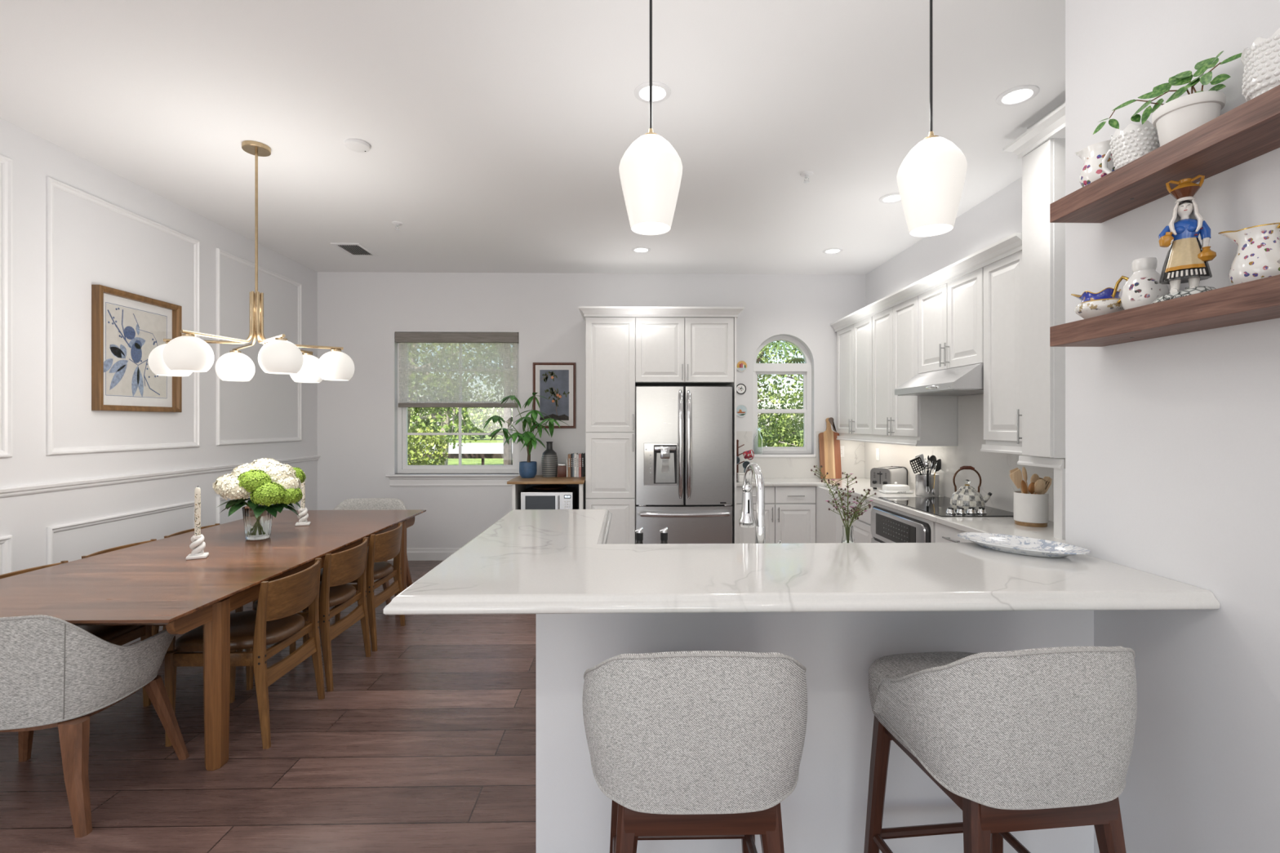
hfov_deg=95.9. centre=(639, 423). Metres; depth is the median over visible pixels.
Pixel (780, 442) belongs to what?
bush
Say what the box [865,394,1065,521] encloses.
backsplash
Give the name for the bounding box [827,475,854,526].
sprig
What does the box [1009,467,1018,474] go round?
wooden turner
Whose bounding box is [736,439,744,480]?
mug tree
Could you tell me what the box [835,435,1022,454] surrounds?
trim
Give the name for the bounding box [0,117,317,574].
wall
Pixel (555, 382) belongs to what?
framed print
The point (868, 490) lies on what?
sprig
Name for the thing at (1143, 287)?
vase
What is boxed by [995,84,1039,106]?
recessed light
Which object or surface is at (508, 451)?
tree
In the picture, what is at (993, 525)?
countertop
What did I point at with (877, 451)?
wall switch
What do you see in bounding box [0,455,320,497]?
trim
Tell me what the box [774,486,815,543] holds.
base cabinet
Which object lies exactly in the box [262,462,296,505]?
hydrangea
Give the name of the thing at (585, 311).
trim
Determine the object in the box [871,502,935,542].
wall oven
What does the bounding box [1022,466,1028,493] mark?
wooden spoon
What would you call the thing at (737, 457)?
mug
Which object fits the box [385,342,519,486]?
window
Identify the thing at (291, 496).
hydrangea
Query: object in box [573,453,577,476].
book
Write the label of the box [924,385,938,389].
switch
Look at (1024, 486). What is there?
wooden spoon
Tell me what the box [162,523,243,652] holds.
dining chair
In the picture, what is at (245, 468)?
hydrangea
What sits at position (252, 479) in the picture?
hydrangea
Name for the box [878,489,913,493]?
tray
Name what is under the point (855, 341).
upper cabinet
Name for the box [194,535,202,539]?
cup
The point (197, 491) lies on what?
candle
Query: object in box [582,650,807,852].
bar stool
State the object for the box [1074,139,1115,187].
jug
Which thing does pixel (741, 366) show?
wall plate
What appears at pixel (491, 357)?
tree
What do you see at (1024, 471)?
bowl
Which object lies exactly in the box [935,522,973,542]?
base cabinet
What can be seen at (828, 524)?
base cabinet
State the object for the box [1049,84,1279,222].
floating shelf
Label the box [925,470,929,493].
peeler
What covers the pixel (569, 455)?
book
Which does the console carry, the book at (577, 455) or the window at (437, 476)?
the book at (577, 455)
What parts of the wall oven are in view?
oven door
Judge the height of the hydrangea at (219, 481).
0.387 m
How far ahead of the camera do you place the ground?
27.78 m
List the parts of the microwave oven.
handle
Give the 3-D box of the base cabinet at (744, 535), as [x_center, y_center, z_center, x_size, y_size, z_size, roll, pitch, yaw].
[1.158,1.060,6.050,0.420,0.839,0.462,0,0,-1]
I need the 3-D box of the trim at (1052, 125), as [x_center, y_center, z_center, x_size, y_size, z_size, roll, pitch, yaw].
[2.297,-1.552,2.657,0.462,0.154,1.222,0,0,-1]
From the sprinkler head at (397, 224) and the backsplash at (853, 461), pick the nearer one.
the sprinkler head at (397, 224)
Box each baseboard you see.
[122,626,163,645]
[387,547,460,560]
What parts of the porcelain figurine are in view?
skirt trim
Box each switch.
[875,448,879,461]
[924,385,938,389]
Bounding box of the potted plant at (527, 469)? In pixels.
[483,392,568,478]
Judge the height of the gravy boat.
0.116 m
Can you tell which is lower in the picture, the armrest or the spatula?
the armrest
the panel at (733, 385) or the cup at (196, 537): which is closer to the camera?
the cup at (196, 537)
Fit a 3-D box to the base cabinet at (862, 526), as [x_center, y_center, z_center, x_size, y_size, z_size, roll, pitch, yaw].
[2.173,1.060,5.019,0.615,0.839,0.589,0,0,-1]
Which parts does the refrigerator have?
door, drip panel, handle, freezer drawer, handle, handle, door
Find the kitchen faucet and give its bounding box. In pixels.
[738,462,782,543]
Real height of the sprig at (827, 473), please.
0.421 m
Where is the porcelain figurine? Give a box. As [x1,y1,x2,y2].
[1151,174,1216,303]
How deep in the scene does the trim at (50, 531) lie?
3.60 m
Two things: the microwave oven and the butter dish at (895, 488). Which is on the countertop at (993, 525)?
the butter dish at (895, 488)
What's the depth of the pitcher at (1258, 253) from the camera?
1.25 m
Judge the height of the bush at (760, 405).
2.572 m
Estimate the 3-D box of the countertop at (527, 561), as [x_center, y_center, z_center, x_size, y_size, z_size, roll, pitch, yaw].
[0.393,0.441,2.128,2.047,0.042,1.450,0,0,-1]
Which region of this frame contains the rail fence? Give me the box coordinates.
[407,453,503,465]
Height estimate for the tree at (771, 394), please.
4.703 m
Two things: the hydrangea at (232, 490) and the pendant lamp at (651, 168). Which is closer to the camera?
the pendant lamp at (651, 168)
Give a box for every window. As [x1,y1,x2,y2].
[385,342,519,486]
[753,335,815,457]
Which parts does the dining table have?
leg, rail, leg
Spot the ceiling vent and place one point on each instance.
(351, 249)
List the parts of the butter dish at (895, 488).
lid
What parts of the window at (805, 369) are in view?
sash, sash, sill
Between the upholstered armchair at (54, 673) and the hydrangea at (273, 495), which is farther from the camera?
the hydrangea at (273, 495)
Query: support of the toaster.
on the countertop at (993, 525)
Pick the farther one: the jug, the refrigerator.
the refrigerator
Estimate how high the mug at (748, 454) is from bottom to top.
0.110 m
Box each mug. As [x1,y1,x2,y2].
[736,456,739,464]
[742,449,754,459]
[742,461,750,472]
[1102,120,1159,173]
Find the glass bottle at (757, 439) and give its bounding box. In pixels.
[754,427,762,454]
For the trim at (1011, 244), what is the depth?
4.12 m
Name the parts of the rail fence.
rail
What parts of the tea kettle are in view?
lid, knob, bail handle, spout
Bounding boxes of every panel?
[725,317,736,543]
[1017,455,1065,539]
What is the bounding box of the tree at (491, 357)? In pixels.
[463,342,512,392]
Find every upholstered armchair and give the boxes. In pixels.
[0,614,189,837]
[333,497,412,604]
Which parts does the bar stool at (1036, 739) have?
leg, leg, leg, leg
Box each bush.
[407,426,448,465]
[757,391,803,446]
[757,403,803,446]
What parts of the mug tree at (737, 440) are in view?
post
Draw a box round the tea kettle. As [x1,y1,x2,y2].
[949,466,991,511]
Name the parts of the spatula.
blade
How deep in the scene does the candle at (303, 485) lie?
4.13 m
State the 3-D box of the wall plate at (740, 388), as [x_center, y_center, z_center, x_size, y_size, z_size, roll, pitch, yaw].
[1.101,-0.374,6.293,0.116,0.116,0.008,0,0,-1]
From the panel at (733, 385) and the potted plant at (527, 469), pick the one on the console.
the potted plant at (527, 469)
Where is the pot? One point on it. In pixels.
(1180, 116)
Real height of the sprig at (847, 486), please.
0.392 m
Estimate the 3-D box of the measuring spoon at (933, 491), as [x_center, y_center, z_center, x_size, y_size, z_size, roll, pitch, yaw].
[2.385,0.494,4.684,0.031,0.190,0.013,0,0,-14]
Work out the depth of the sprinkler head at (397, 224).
4.68 m
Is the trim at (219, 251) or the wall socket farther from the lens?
the wall socket
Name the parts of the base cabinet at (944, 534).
handle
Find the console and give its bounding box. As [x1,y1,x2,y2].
[506,475,585,510]
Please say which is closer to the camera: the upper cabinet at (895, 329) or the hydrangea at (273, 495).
the hydrangea at (273, 495)
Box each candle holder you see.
[186,534,208,559]
[294,507,311,526]
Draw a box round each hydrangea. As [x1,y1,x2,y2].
[212,473,249,509]
[217,475,253,516]
[231,462,255,501]
[235,469,277,510]
[248,457,280,505]
[249,482,286,518]
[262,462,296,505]
[270,486,302,516]
[273,474,301,508]
[288,466,306,507]
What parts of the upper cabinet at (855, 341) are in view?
door, door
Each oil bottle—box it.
[635,527,643,543]
[659,527,667,543]
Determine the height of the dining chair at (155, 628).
0.754 m
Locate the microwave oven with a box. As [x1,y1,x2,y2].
[520,487,576,509]
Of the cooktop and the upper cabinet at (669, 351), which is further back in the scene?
the upper cabinet at (669, 351)
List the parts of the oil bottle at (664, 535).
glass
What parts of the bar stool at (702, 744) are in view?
leg, leg, leg, leg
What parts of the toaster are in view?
trim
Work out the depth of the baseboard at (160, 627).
3.90 m
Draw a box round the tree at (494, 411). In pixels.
[420,400,512,439]
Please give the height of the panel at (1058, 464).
0.415 m
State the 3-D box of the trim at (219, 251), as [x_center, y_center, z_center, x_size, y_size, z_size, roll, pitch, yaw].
[-3.444,-0.623,5.285,0.022,1.605,1.195,0,0,-1]
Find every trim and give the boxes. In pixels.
[0,154,12,457]
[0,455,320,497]
[0,534,12,574]
[45,176,199,455]
[45,501,194,564]
[216,248,302,445]
[216,483,300,524]
[578,306,744,320]
[830,232,1022,332]
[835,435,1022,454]
[1003,101,1065,158]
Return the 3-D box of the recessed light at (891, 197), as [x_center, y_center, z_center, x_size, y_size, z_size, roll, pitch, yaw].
[1.827,-1.627,4.173,0.182,0.007,0.182,0,0,-1]
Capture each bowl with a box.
[532,484,566,490]
[931,488,935,495]
[933,458,941,471]
[1022,466,1026,481]
[1030,473,1039,483]
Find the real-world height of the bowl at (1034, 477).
0.078 m
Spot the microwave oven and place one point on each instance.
(531, 498)
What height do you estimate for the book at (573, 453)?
0.243 m
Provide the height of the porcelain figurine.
0.310 m
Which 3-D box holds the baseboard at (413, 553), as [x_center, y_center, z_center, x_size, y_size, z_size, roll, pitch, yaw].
[-2.389,1.414,6.223,2.170,0.132,0.016,0,0,-1]
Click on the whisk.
(929, 461)
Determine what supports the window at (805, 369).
in the wall at (359, 313)
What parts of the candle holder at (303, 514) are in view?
twisted stem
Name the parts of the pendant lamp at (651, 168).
lamp shade, cord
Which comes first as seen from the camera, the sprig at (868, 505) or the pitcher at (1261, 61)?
the pitcher at (1261, 61)
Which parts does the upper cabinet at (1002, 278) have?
handle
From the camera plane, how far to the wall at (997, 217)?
4.59 m
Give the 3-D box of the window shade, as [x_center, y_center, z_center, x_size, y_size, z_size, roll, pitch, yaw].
[-1.980,-0.577,6.269,1.323,0.810,0.080,0,0,-1]
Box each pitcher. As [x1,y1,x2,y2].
[1217,222,1279,284]
[1240,27,1279,101]
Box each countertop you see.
[383,509,1219,614]
[736,478,1065,543]
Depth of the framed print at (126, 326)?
3.86 m
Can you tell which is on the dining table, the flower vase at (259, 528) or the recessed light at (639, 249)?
the flower vase at (259, 528)
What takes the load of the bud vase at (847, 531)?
on the countertop at (993, 525)
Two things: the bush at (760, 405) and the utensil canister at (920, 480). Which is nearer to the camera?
the utensil canister at (920, 480)
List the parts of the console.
panel, panel, panel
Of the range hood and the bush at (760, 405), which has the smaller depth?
the range hood
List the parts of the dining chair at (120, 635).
backrest, seat, rail, leg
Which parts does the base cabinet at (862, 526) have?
drawer, door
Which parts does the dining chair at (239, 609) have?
leg, backrest, leg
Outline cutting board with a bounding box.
[818,417,841,479]
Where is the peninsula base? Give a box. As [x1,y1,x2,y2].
[536,610,1093,852]
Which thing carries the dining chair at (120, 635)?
on the floor
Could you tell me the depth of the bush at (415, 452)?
9.22 m
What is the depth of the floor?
2.52 m
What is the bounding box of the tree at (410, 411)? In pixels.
[407,342,499,430]
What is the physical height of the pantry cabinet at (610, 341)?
2.530 m
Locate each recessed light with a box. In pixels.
[631,246,650,253]
[634,81,671,102]
[822,248,843,253]
[879,192,901,203]
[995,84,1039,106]
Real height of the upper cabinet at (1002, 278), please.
1.155 m
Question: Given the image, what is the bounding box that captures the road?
[422,442,787,453]
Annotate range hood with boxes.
[894,363,983,395]
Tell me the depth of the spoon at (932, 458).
4.77 m
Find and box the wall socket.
[840,445,844,457]
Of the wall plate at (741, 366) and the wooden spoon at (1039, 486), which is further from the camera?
the wall plate at (741, 366)
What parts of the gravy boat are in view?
handle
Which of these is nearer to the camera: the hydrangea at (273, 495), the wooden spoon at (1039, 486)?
the wooden spoon at (1039, 486)
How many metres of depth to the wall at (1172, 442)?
1.53 m
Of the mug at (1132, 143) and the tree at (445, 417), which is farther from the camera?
the tree at (445, 417)
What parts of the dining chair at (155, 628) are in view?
backrest, leg, leg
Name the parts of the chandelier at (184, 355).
lamp shade, lamp shade, arm, arm, lamp shade, arm, rod, arm, lamp shade, arm, arm, lamp shade, lamp shade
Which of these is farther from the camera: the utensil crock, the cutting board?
the cutting board
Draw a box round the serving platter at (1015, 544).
[957,532,1089,557]
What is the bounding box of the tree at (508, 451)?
[496,343,512,465]
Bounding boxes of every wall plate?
[736,360,747,371]
[736,383,746,394]
[736,404,747,417]
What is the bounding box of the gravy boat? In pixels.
[1071,275,1128,319]
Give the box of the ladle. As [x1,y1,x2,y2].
[923,460,932,471]
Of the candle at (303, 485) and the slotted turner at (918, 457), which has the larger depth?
the slotted turner at (918, 457)
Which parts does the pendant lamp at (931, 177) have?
cord, lamp shade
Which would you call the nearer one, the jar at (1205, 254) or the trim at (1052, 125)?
the jar at (1205, 254)
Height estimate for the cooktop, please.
0.046 m
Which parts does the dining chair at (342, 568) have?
leg, leg, rail, seat, leg, rail, backrest, leg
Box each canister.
[737,472,744,482]
[915,473,938,497]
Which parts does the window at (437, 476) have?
sill, sash, sash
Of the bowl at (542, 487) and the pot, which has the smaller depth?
the pot
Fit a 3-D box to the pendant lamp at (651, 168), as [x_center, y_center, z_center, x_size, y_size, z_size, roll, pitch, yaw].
[0.032,-1.103,1.711,0.189,1.053,0.189,0,0,-1]
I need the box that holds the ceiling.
[0,0,1065,274]
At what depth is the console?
5.67 m
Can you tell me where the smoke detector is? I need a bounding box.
[344,137,370,152]
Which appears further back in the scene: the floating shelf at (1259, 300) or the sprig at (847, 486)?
the sprig at (847, 486)
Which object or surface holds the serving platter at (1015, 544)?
on the countertop at (527, 561)
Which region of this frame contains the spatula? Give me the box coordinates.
[915,453,924,475]
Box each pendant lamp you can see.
[618,0,682,235]
[896,0,967,236]
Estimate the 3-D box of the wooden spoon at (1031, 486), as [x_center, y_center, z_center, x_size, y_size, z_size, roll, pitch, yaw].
[2.299,0.455,3.378,0.039,0.223,0.089,0,0,39]
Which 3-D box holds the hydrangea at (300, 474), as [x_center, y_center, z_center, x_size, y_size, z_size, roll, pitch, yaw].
[-2.338,0.493,3.744,0.301,0.416,0.158,0,0,-18]
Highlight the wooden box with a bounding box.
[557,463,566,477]
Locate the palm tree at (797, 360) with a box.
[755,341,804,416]
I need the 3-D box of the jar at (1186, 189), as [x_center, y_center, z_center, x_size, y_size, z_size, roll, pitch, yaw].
[1.348,-0.582,1.427,0.056,0.053,0.055,0,0,-1]
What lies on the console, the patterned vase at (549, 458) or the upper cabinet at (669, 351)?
the patterned vase at (549, 458)
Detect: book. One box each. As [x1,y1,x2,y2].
[566,458,568,477]
[568,453,570,476]
[570,453,572,477]
[572,453,573,476]
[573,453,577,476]
[576,453,578,477]
[578,453,581,477]
[581,453,585,476]
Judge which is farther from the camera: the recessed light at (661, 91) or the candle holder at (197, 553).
the candle holder at (197, 553)
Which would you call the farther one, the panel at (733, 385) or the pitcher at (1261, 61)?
the panel at (733, 385)
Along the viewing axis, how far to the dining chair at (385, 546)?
3.87 m
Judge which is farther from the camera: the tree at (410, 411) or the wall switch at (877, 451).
the tree at (410, 411)
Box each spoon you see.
[928,455,936,475]
[931,472,935,495]
[933,458,941,475]
[1021,480,1027,493]
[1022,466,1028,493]
[1027,482,1034,493]
[1030,473,1039,493]
[1034,479,1045,494]
[1038,476,1051,494]
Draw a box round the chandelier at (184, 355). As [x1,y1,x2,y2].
[147,140,354,382]
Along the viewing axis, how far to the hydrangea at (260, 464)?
3.68 m
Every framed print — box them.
[91,284,182,412]
[533,362,575,428]
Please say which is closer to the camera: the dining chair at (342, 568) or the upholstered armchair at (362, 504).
the dining chair at (342, 568)
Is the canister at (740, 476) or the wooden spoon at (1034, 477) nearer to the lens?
the wooden spoon at (1034, 477)
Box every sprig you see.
[810,465,845,526]
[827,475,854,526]
[837,471,857,526]
[843,502,871,526]
[850,488,875,525]
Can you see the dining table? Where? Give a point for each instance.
(153, 583)
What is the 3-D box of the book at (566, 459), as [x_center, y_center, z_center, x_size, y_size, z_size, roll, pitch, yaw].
[-0.758,0.467,6.066,0.012,0.185,0.161,0,0,-1]
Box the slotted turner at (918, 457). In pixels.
[909,456,924,475]
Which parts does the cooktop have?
knob, knob, knob, knob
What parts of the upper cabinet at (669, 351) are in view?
door, door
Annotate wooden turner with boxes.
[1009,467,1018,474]
[1009,469,1023,493]
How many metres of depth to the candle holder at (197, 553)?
3.11 m
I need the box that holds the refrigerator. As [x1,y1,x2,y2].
[635,385,732,543]
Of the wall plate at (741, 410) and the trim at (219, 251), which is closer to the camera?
the trim at (219, 251)
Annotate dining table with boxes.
[0,510,426,771]
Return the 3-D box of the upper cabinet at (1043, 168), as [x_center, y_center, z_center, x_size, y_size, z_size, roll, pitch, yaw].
[2.319,-0.652,3.096,0.400,1.665,0.220,0,0,-1]
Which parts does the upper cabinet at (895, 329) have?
door, handle, handle, door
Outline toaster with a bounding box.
[870,466,907,488]
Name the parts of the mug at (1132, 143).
handle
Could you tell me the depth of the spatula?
4.80 m
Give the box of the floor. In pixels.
[0,560,536,852]
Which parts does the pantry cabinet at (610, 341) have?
door, door, door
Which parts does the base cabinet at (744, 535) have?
drawer, door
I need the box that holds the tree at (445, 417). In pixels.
[408,342,512,465]
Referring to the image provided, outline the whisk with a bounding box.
[927,461,937,475]
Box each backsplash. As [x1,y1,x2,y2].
[736,431,865,478]
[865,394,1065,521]
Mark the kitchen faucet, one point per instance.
(747, 519)
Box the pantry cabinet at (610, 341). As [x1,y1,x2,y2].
[585,316,635,544]
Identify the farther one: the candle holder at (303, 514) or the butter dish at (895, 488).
the butter dish at (895, 488)
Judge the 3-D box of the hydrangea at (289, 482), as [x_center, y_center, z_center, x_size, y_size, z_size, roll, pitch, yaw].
[-2.312,0.512,3.675,0.282,0.378,0.174,0,0,-1]
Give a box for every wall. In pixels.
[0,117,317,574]
[317,271,865,547]
[865,177,1022,395]
[1065,0,1279,852]
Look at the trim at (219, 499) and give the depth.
4.69 m
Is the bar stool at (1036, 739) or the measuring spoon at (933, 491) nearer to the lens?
the bar stool at (1036, 739)
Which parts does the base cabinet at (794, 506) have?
drawer, door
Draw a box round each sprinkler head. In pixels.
[391,221,402,230]
[800,171,813,182]
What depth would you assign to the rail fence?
12.11 m
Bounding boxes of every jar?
[1158,231,1173,247]
[1165,174,1204,199]
[1197,246,1216,262]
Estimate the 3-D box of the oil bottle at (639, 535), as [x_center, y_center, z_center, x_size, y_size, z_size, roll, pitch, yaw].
[-0.002,0.500,2.220,0.060,0.199,0.060,0,0,-1]
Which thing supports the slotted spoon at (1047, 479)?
in the utensil crock
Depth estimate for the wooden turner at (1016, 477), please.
3.41 m
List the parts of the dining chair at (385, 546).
leg, leg, seat, leg, rail, backrest, leg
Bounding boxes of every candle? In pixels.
[194,485,200,535]
[300,470,305,508]
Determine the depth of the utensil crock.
3.34 m
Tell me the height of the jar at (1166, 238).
0.037 m
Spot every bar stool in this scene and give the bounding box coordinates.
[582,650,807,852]
[863,646,1137,852]
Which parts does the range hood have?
filter plate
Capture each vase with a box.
[241,504,272,540]
[541,441,557,477]
[841,524,854,542]
[1120,257,1169,310]
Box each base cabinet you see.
[736,486,774,543]
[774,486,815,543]
[815,486,846,542]
[846,493,872,542]
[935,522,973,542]
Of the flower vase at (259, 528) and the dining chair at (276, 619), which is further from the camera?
the flower vase at (259, 528)
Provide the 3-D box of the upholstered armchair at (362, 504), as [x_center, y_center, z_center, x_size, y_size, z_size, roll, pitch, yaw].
[-2.399,1.080,4.962,0.779,0.800,0.562,0,0,-1]
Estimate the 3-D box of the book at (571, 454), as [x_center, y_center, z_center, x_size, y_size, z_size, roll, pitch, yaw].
[-0.712,0.440,6.068,0.016,0.240,0.158,0,0,-1]
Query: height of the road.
0.029 m
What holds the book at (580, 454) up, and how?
on the console
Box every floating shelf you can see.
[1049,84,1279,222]
[1049,274,1279,346]
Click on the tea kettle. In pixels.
(966, 496)
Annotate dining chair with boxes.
[0,560,151,706]
[81,538,175,651]
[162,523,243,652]
[164,558,324,749]
[245,537,371,692]
[302,522,405,651]
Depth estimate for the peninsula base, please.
1.79 m
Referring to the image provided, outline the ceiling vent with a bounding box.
[330,243,377,256]
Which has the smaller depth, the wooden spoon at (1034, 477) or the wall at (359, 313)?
the wooden spoon at (1034, 477)
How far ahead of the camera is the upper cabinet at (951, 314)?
4.05 m
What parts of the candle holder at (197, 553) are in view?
twisted stem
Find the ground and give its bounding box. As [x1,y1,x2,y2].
[410,430,803,465]
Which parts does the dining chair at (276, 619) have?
leg, rail, rail, leg, seat, leg, rail, backrest, leg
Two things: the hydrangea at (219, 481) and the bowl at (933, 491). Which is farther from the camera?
the bowl at (933, 491)
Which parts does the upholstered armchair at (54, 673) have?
leg, seat frame, leg, leg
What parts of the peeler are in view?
handle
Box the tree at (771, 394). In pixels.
[757,340,804,404]
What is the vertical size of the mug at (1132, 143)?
0.119 m
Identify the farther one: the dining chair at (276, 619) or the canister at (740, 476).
the canister at (740, 476)
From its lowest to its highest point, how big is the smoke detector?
0.024 m
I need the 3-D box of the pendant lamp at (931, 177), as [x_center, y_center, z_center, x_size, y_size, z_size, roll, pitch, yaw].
[0.872,-1.103,1.728,0.189,1.053,0.189,0,0,-1]
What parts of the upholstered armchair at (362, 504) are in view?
leg, leg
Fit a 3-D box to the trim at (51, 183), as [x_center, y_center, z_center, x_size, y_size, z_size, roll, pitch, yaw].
[-3.417,-0.618,3.903,0.022,1.605,1.170,0,0,-1]
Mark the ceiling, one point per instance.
(498, 133)
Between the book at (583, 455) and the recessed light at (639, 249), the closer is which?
the recessed light at (639, 249)
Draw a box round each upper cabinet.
[635,317,733,386]
[836,315,874,437]
[872,296,957,440]
[918,267,983,373]
[983,250,1022,446]
[1022,137,1065,457]
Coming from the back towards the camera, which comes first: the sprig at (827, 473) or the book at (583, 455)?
the book at (583, 455)
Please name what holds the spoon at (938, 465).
in the utensil canister at (920, 480)
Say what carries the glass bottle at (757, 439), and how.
on the window at (805, 369)
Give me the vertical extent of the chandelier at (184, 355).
1.360 m
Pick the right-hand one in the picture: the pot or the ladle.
the pot
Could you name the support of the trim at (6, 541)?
attached to the wall at (95, 244)
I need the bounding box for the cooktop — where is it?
[878,497,1013,516]
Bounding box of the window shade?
[395,332,518,407]
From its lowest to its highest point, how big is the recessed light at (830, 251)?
0.007 m
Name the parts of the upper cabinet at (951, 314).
door, handle, handle, door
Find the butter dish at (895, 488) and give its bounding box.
[878,481,913,493]
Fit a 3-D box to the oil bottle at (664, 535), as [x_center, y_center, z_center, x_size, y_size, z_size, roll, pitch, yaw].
[0.093,0.500,2.222,0.060,0.199,0.060,0,0,-1]
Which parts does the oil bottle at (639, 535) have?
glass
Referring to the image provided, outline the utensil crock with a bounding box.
[1013,490,1048,527]
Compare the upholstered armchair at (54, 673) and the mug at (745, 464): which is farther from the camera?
the mug at (745, 464)
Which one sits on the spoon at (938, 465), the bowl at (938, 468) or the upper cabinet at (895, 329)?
the bowl at (938, 468)
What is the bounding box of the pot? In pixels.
[1151,90,1226,146]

